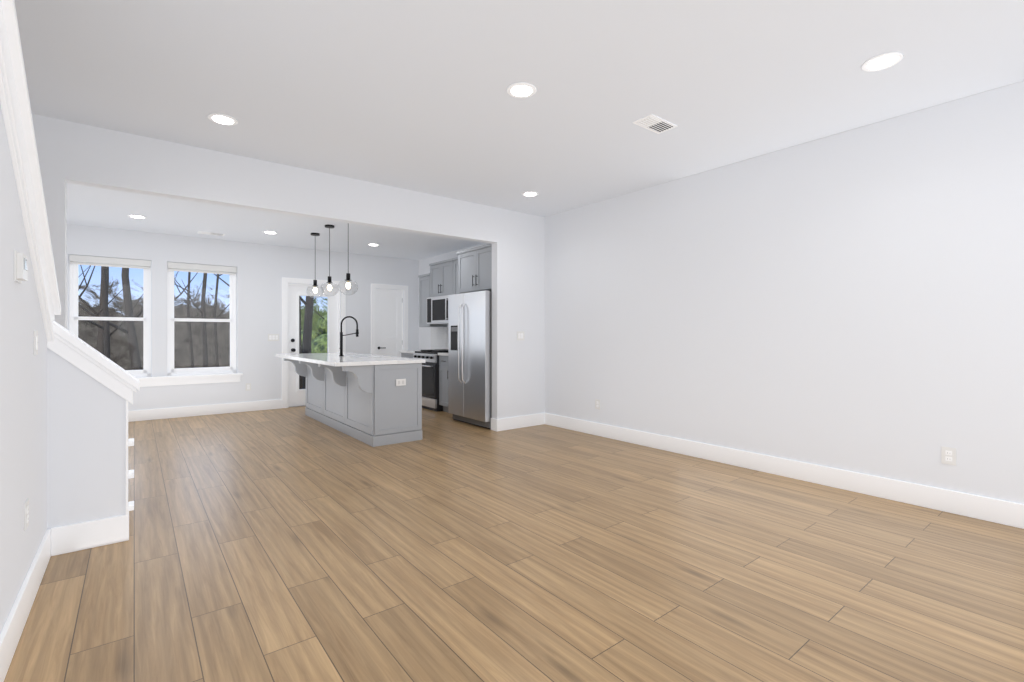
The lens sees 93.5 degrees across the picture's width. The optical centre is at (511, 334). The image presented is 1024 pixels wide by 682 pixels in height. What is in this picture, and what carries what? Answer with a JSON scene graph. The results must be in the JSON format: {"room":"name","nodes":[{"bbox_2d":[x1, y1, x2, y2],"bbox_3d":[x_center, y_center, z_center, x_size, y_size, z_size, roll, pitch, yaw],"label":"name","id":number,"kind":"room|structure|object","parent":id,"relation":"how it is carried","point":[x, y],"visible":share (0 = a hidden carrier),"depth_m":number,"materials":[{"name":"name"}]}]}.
{"room":"empty living room","nodes":[
{"label":"empty living room","id":0,"kind":"room"},
{"bbox_2d":[0,104,46,633],"bbox_3d":[-0.992,-0.185,0.569,0.120,2.770,5.320,0,0,-38],"label":"wall","id":1,"kind":"structure","parent":0,"point":[23,423],"depth_m":1.94,"materials":[{"name":"white paint"}]},
{"bbox_2d":[14,250,27,282],"bbox_3d":[-1.975,-0.270,1.940,0.025,0.120,0.130,0,0,-38],"label":"thermostat","id":2,"kind":"object","parent":1,"relation":"attached to","point":[20,267],"visible":1,"depth_m":1.90,"materials":[{"name":"white plastic"}]},
{"bbox_2d":[24,499,28,530],"bbox_3d":[-2.102,0.780,2.088,0.008,0.115,0.075,0,0,-38],"label":"outlet","id":3,"kind":"object","parent":1,"relation":"attached to","point":[26,514],"visible":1,"depth_m":2.07,"materials":[{"name":"white plastic"}]},
{"bbox_2d":[0,527,55,681],"bbox_3d":[-0.901,1.125,0.564,0.019,0.150,5.200,0,0,-38],"label":"baseboard","id":4,"kind":"structure","parent":1,"relation":"attached to","point":[10,635],"depth_m":1.98,"materials":[{"name":"white paint"}]},
{"bbox_2d":[0,0,60,341],"bbox_3d":[-2.022,-0.730,1.899,0.190,1.738,1.956,0,0,-38],"label":"trim","id":5,"kind":"structure","parent":1,"relation":"attached to","point":[16,111],"depth_m":1.96,"materials":[{"name":"white paint"}]},
{"bbox_2d":[34,331,37,354],"bbox_3d":[-2.256,0.040,2.285,0.009,0.115,0.075,0,0,-38],"label":"light switch","id":6,"kind":"object","parent":1,"relation":"attached to","point":[35,342],"visible":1,"depth_m":2.27,"materials":[{"name":"white plastic"}]},
{"bbox_2d":[47,348,124,529],"bbox_3d":[-2.420,0.580,2.754,0.330,1.240,0.120,0,0,-38],"label":"wall","id":7,"kind":"structure","parent":0,"point":[85,447],"depth_m":2.69,"materials":[{"name":"white paint"}]},
{"bbox_2d":[56,511,128,554],"bbox_3d":[-2.360,1.125,2.714,0.316,0.150,0.022,0,0,-38],"label":"baseboard","id":8,"kind":"structure","parent":7,"relation":"attached to","point":[98,533],"depth_m":2.70,"materials":[{"name":"white paint"}]},
{"bbox_2d":[47,321,139,514],"bbox_3d":[-2.391,0.486,2.770,0.395,1.148,0.210,0,0,-38],"label":"trim","id":9,"kind":"structure","parent":7,"relation":"on","point":[82,355],"depth_m":2.72,"materials":[{"name":"white paint"}]},
{"bbox_2d":[67,224,418,410],"bbox_3d":[-4.158,-0.115,7.636,5.780,2.630,0.250,0,0,-38],"label":"wall","id":10,"kind":"structure","parent":0,"point":[263,270],"depth_m":7.52,"materials":[{"name":"white paint"}]},
{"bbox_2d":[69,255,242,386],"bbox_3d":[-5.012,-0.153,6.862,2.060,1.767,0.175,0,0,-38],"label":"window","id":11,"kind":"structure","parent":10,"relation":"in","point":[75,261],"depth_m":6.72,"materials":[{"name":"white paint"}]},
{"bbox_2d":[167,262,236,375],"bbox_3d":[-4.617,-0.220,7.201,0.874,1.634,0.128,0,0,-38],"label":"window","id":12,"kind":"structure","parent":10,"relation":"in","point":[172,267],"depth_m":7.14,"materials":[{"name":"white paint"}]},
{"bbox_2d":[128,399,281,421],"bbox_3d":[-5.028,1.125,6.785,3.300,0.150,0.016,0,0,-38],"label":"baseboard","id":13,"kind":"structure","parent":10,"relation":"attached to","point":[175,412],"depth_m":7.12,"materials":[{"name":"white paint"}]},
{"bbox_2d":[246,383,250,390],"bbox_3d":[-4.109,0.820,7.510,0.075,0.115,0.008,0,0,-38],"label":"outlet","id":14,"kind":"object","parent":10,"relation":"attached to","point":[248,386],"visible":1,"depth_m":7.51,"materials":[{"name":"white plastic"}]},
{"bbox_2d":[268,334,278,340],"bbox_3d":[-3.826,0.050,7.732,0.167,0.115,0.009,0,0,-38],"label":"light switch","id":15,"kind":"object","parent":10,"relation":"attached to","point":[273,337],"visible":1,"depth_m":7.73,"materials":[{"name":"white plastic"}]},
{"bbox_2d":[288,283,339,407],"bbox_3d":[-3.375,0.182,8.194,0.852,2.036,0.234,0,0,-38],"label":"back door","id":16,"kind":"structure","parent":10,"relation":"in","point":[296,396],"depth_m":8.04,"materials":[{"name":"white paint"}]},
{"bbox_2d":[282,277,345,407],"bbox_3d":[-3.320,0.138,8.124,1.030,2.125,0.016,0,0,-38],"label":"door frame","id":17,"kind":"structure","parent":10,"relation":"attached to","point":[285,281],"depth_m":7.84,"materials":[{"name":"white paint"}]},
{"bbox_2d":[376,289,402,356],"bbox_3d":[-2.298,0.182,8.994,0.554,2.036,0.148,0,0,-38],"label":"pantry door","id":18,"kind":"structure","parent":10,"relation":"in","point":[389,322],"depth_m":8.99,"materials":[{"name":"white paint"}]},
{"bbox_2d":[371,283,407,354],"bbox_3d":[-2.266,0.138,8.951,0.730,2.125,0.016,0,0,-38],"label":"door frame","id":19,"kind":"structure","parent":10,"relation":"attached to","point":[374,286],"depth_m":8.82,"materials":[{"name":"white paint"}]},
{"bbox_2d":[67,183,483,259],"bbox_3d":[-3.057,-1.560,6.232,6.180,0.260,3.720,0,0,-38],"label":"ceiling","id":20,"kind":"structure","parent":0,"point":[97,207],"depth_m":6.33,"materials":[{"name":"white paint"}]},
{"bbox_2d":[127,214,146,218],"bbox_3d":[-4.543,-1.425,5.842,0.196,0.008,0.196,0,0,-38],"label":"recessed light","id":21,"kind":"object","parent":20,"relation":"in","point":[137,216],"visible":1,"depth_m":5.82,"materials":[{"name":"white paint"}]},
{"bbox_2d":[198,231,224,235],"bbox_3d":[-4.260,-1.425,6.826,0.320,0.010,0.170,0,0,-38],"label":"ceiling vent","id":22,"kind":"object","parent":20,"relation":"in","point":[210,233],"visible":0.98,"depth_m":6.79,"materials":[{"name":"white metal"}]},
{"bbox_2d":[262,231,277,233],"bbox_3d":[-3.386,-1.425,6.749,0.196,0.008,0.196,0,0,-38],"label":"recessed light","id":23,"kind":"object","parent":20,"relation":"in","point":[270,232],"visible":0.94,"depth_m":6.72,"materials":[{"name":"white paint"}]},
{"bbox_2d":[306,233,323,297],"bbox_3d":[-2.791,-0.969,6.834,0.230,0.921,0.230,0,0,-38],"label":"pendant light","id":24,"kind":"object","parent":20,"relation":"hanging from","point":[315,289],"visible":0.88,"depth_m":6.81,"materials":[{"name":"clear glass"}]},
{"bbox_2d":[320,224,338,295],"bbox_3d":[-2.396,-0.964,6.330,0.230,0.931,0.230,0,0,-38],"label":"pendant light","id":25,"kind":"object","parent":20,"relation":"hanging from","point":[329,286],"visible":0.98,"depth_m":6.33,"materials":[{"name":"clear glass"}]},
{"bbox_2d":[32,114,544,418],"bbox_3d":[-1.872,-0.185,4.721,5.780,2.770,0.120,0,0,-38],"label":"wall","id":26,"kind":"structure","parent":0,"point":[69,152],"depth_m":4.67,"materials":[{"name":"white paint"}]},
{"bbox_2d":[492,413,543,430],"bbox_3d":[0.119,1.125,6.196,0.786,0.150,0.016,0,0,-38],"label":"baseboard","id":27,"kind":"structure","parent":26,"relation":"attached to","point":[502,424],"depth_m":6.15,"materials":[{"name":"white paint"}]},
{"bbox_2d":[517,331,523,339],"bbox_3d":[0.112,0.020,6.194,0.121,0.115,0.009,0,0,-38],"label":"light switch","id":28,"kind":"object","parent":26,"relation":"attached to","point":[520,335],"visible":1,"depth_m":6.19,"materials":[{"name":"white plastic"}]},
{"bbox_2d":[4,406,1023,681],"bbox_3d":[-0.980,1.250,3.584,6.180,0.100,10.450,0,0,-38],"label":"floor","id":29,"kind":"structure","parent":0,"point":[290,544],"depth_m":2.43,"materials":[{"name":"brown wood"}]},
{"bbox_2d":[128,464,130,501],"bbox_3d":[-2.422,-0.035,1.901,1.426,2.470,3.632,0,0,-38],"label":"staircase","id":30,"kind":"structure","parent":29,"relation":"on","point":[129,480],"depth_m":3.25,"materials":[{"name":"white paint"}]},
{"bbox_2d":[284,360,423,446],"bbox_3d":[-2.164,0.762,6.233,0.884,0.875,2.597,0,0,-38],"label":"kitchen island","id":31,"kind":"object","parent":29,"relation":"on","point":[373,400],"depth_m":5.41,"materials":[{"name":"painted wood"},{"name":"white quartz"}]},
{"bbox_2d":[276,352,411,367],"bbox_3d":[-2.195,0.305,6.215,1.015,0.040,2.620,0,0,-38],"label":"island countertop","id":32,"kind":"structure","parent":31,"relation":"on","point":[337,360],"depth_m":5.69,"materials":[{"name":"white stone"}]},
{"bbox_2d":[339,316,358,356],"bbox_3d":[-2.157,0.021,6.368,0.260,0.527,0.080,0,0,-38],"label":"faucet","id":33,"kind":"object","parent":32,"relation":"on","point":[357,330],"depth_m":6.30,"materials":[{"name":"black metal"}]},
{"bbox_2d":[401,354,438,357],"bbox_3d":[-1.555,0.763,8.512,0.598,0.876,0.585,0,0,-38],"label":"base cabinet","id":34,"kind":"object","parent":29,"relation":"on","point":[402,355],"depth_m":8.37,"materials":[{"name":"grey wood"}]},
{"bbox_2d":[399,350,446,353],"bbox_3d":[-1.569,0.305,8.510,0.623,0.040,0.599,0,0,-38],"label":"countertop","id":35,"kind":"structure","parent":34,"relation":"on","point":[400,351],"depth_m":8.39,"materials":[{"name":"white stone"}]},
{"bbox_2d":[413,349,447,411],"bbox_3d":[-1.191,0.729,7.936,0.700,0.943,0.756,0,0,-38],"label":"range","id":36,"kind":"object","parent":29,"relation":"on","point":[430,383],"visible":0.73,"depth_m":7.60,"materials":[{"name":"grey metal"}]},
{"bbox_2d":[439,354,447,411],"bbox_3d":[-0.686,0.763,7.403,0.598,0.876,0.697,0,0,-38],"label":"base cabinet","id":37,"kind":"object","parent":29,"relation":"on","point":[443,379],"depth_m":7.40,"materials":[{"name":"grey"}]},
{"bbox_2d":[448,290,491,428],"bbox_3d":[-0.308,0.325,6.627,0.906,1.750,0.902,0,0,-38],"label":"refrigerator","id":38,"kind":"object","parent":29,"relation":"on","point":[469,357],"visible":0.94,"depth_m":6.30,"materials":[{"name":"grey metal"}]},
{"bbox_2d":[14,0,1023,216],"bbox_3d":[0.168,-1.630,2.120,6.180,0.120,6.730,0,0,-38],"label":"ceiling","id":39,"kind":"structure","parent":0,"point":[413,95],"depth_m":2.94,"materials":[{"name":"white paint"}]},
{"bbox_2d":[207,113,237,125],"bbox_3d":[-2.110,-1.565,3.518,0.196,0.008,0.196,0,0,-38],"label":"recessed light","id":40,"kind":"object","parent":39,"relation":"in","point":[222,119],"visible":1,"depth_m":3.50,"materials":[{"name":"white paint"}]},
{"bbox_2d":[506,82,536,97],"bbox_3d":[0.061,-1.565,3.098,0.196,0.008,0.196,0,0,-38],"label":"recessed light","id":41,"kind":"object","parent":39,"relation":"in","point":[521,90],"visible":1,"depth_m":3.09,"materials":[{"name":"white paint"}]},
{"bbox_2d":[521,191,538,196],"bbox_3d":[0.203,-1.565,5.382,0.196,0.008,0.196,0,0,-38],"label":"recessed light","id":42,"kind":"object","parent":39,"relation":"in","point":[529,193],"visible":0.98,"depth_m":5.35,"materials":[{"name":"white paint"}]},
{"bbox_2d":[632,114,677,133],"bbox_3d":[1.069,-1.565,3.596,0.320,0.010,0.170,0,0,-38],"label":"ceiling vent","id":43,"kind":"object","parent":39,"relation":"in","point":[655,124],"visible":1,"depth_m":3.58,"materials":[{"name":"white metal"}]},
{"bbox_2d":[861,52,903,71],"bbox_3d":[2.131,-1.565,2.776,0.196,0.008,0.196,0,0,-38],"label":"recessed light","id":44,"kind":"object","parent":39,"relation":"in","point":[882,61],"visible":1,"depth_m":2.76,"materials":[{"name":"white paint"}]},
{"bbox_2d":[419,81,1023,503],"bbox_3d":[1.373,-0.185,5.429,0.200,2.770,10.450,0,0,-38],"label":"wall","id":45,"kind":"structure","parent":0,"point":[853,299],"depth_m":3.83,"materials":[{"name":"white paint"}]},
{"bbox_2d":[418,273,446,326],"bbox_3d":[-1.396,-0.588,8.516,0.343,0.915,0.395,0,0,-38],"label":"upper cabinet","id":46,"kind":"object","parent":45,"relation":"attached to","point":[424,280],"depth_m":8.42,"materials":[{"name":"grey wood"}]},
{"bbox_2d":[431,327,447,349],"bbox_3d":[-0.871,0.078,8.127,0.001,0.412,2.065,0,0,-38],"label":"backsplash","id":47,"kind":"structure","parent":45,"relation":"attached to","point":[439,337],"depth_m":8.68,"materials":[{"name":"tile"}]},
{"bbox_2d":[430,260,449,296],"bbox_3d":[-1.036,-0.917,8.057,0.343,0.574,0.756,0,0,-38],"label":"upper cabinet","id":48,"kind":"object","parent":45,"relation":"attached to","point":[439,271],"depth_m":7.97,"materials":[{"name":"grey wood"}]},
{"bbox_2d":[427,295,447,323],"bbox_3d":[-1.079,-0.401,8.024,0.452,0.451,0.752,0,0,-38],"label":"microwave","id":49,"kind":"object","parent":48,"relation":"attached to","point":[437,309],"visible":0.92,"depth_m":7.91,"materials":[{"name":"silver metal"}]},
{"bbox_2d":[450,257,457,294],"bbox_3d":[-0.605,-0.687,7.508,0.343,1.034,0.763,0,0,-38],"label":"upper cabinet","id":50,"kind":"object","parent":45,"relation":"attached to","point":[454,261],"depth_m":7.62,"materials":[{"name":"grey wood"}]},
{"bbox_2d":[458,244,491,293],"bbox_3d":[-0.210,-0.879,6.716,0.698,0.590,0.930,0,0,-38],"label":"upper cabinet","id":51,"kind":"object","parent":45,"relation":"attached to","point":[467,270],"depth_m":6.51,"materials":[{"name":"grey wood"}]},
{"bbox_2d":[595,399,599,408],"bbox_3d":[1.016,0.830,5.714,0.008,0.115,0.075,0,0,-38],"label":"outlet","id":52,"kind":"object","parent":45,"relation":"attached to","point":[597,403],"visible":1,"depth_m":5.71,"materials":[{"name":"white plastic"}]},
{"bbox_2d":[544,413,1023,528],"bbox_3d":[2.410,1.125,3.929,0.019,0.150,6.410,0,0,-38],"label":"baseboard","id":53,"kind":"structure","parent":45,"relation":"attached to","point":[1003,512],"depth_m":3.82,"materials":[{"name":"white paint"}]},
{"bbox_2d":[941,446,955,465],"bbox_3d":[2.947,0.820,3.251,0.008,0.115,0.075,0,0,-38],"label":"outlet","id":54,"kind":"object","parent":45,"relation":"attached to","point":[948,455],"visible":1,"depth_m":3.25,"materials":[{"name":"white plastic"}]},
{"label":"outside","id":55,"kind":"structure","parent":0,"visible":0},
{"bbox_2d":[78,265,326,369],"bbox_3d":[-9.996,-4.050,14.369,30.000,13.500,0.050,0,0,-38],"label":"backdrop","id":56,"kind":"structure","parent":55,"point":[181,311],"depth_m":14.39,"materials":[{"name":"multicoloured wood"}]},
{"bbox_3d":[-7.281,1.725,10.906,30.000,0.150,8.750,0,0,-38],"label":"ground","id":57,"kind":"structure","parent":55,"visible":0},
{"bbox_2d":[78,265,326,388],"bbox_3d":[-7.857,-2.954,10.646,18.007,9.330,6.587,0,0,-35],"label":"trees","id":58,"kind":"object","parent":57,"relation":"on","point":[105,335],"depth_m":10.31,"materials":[{"name":"grey plant"}]}
]}

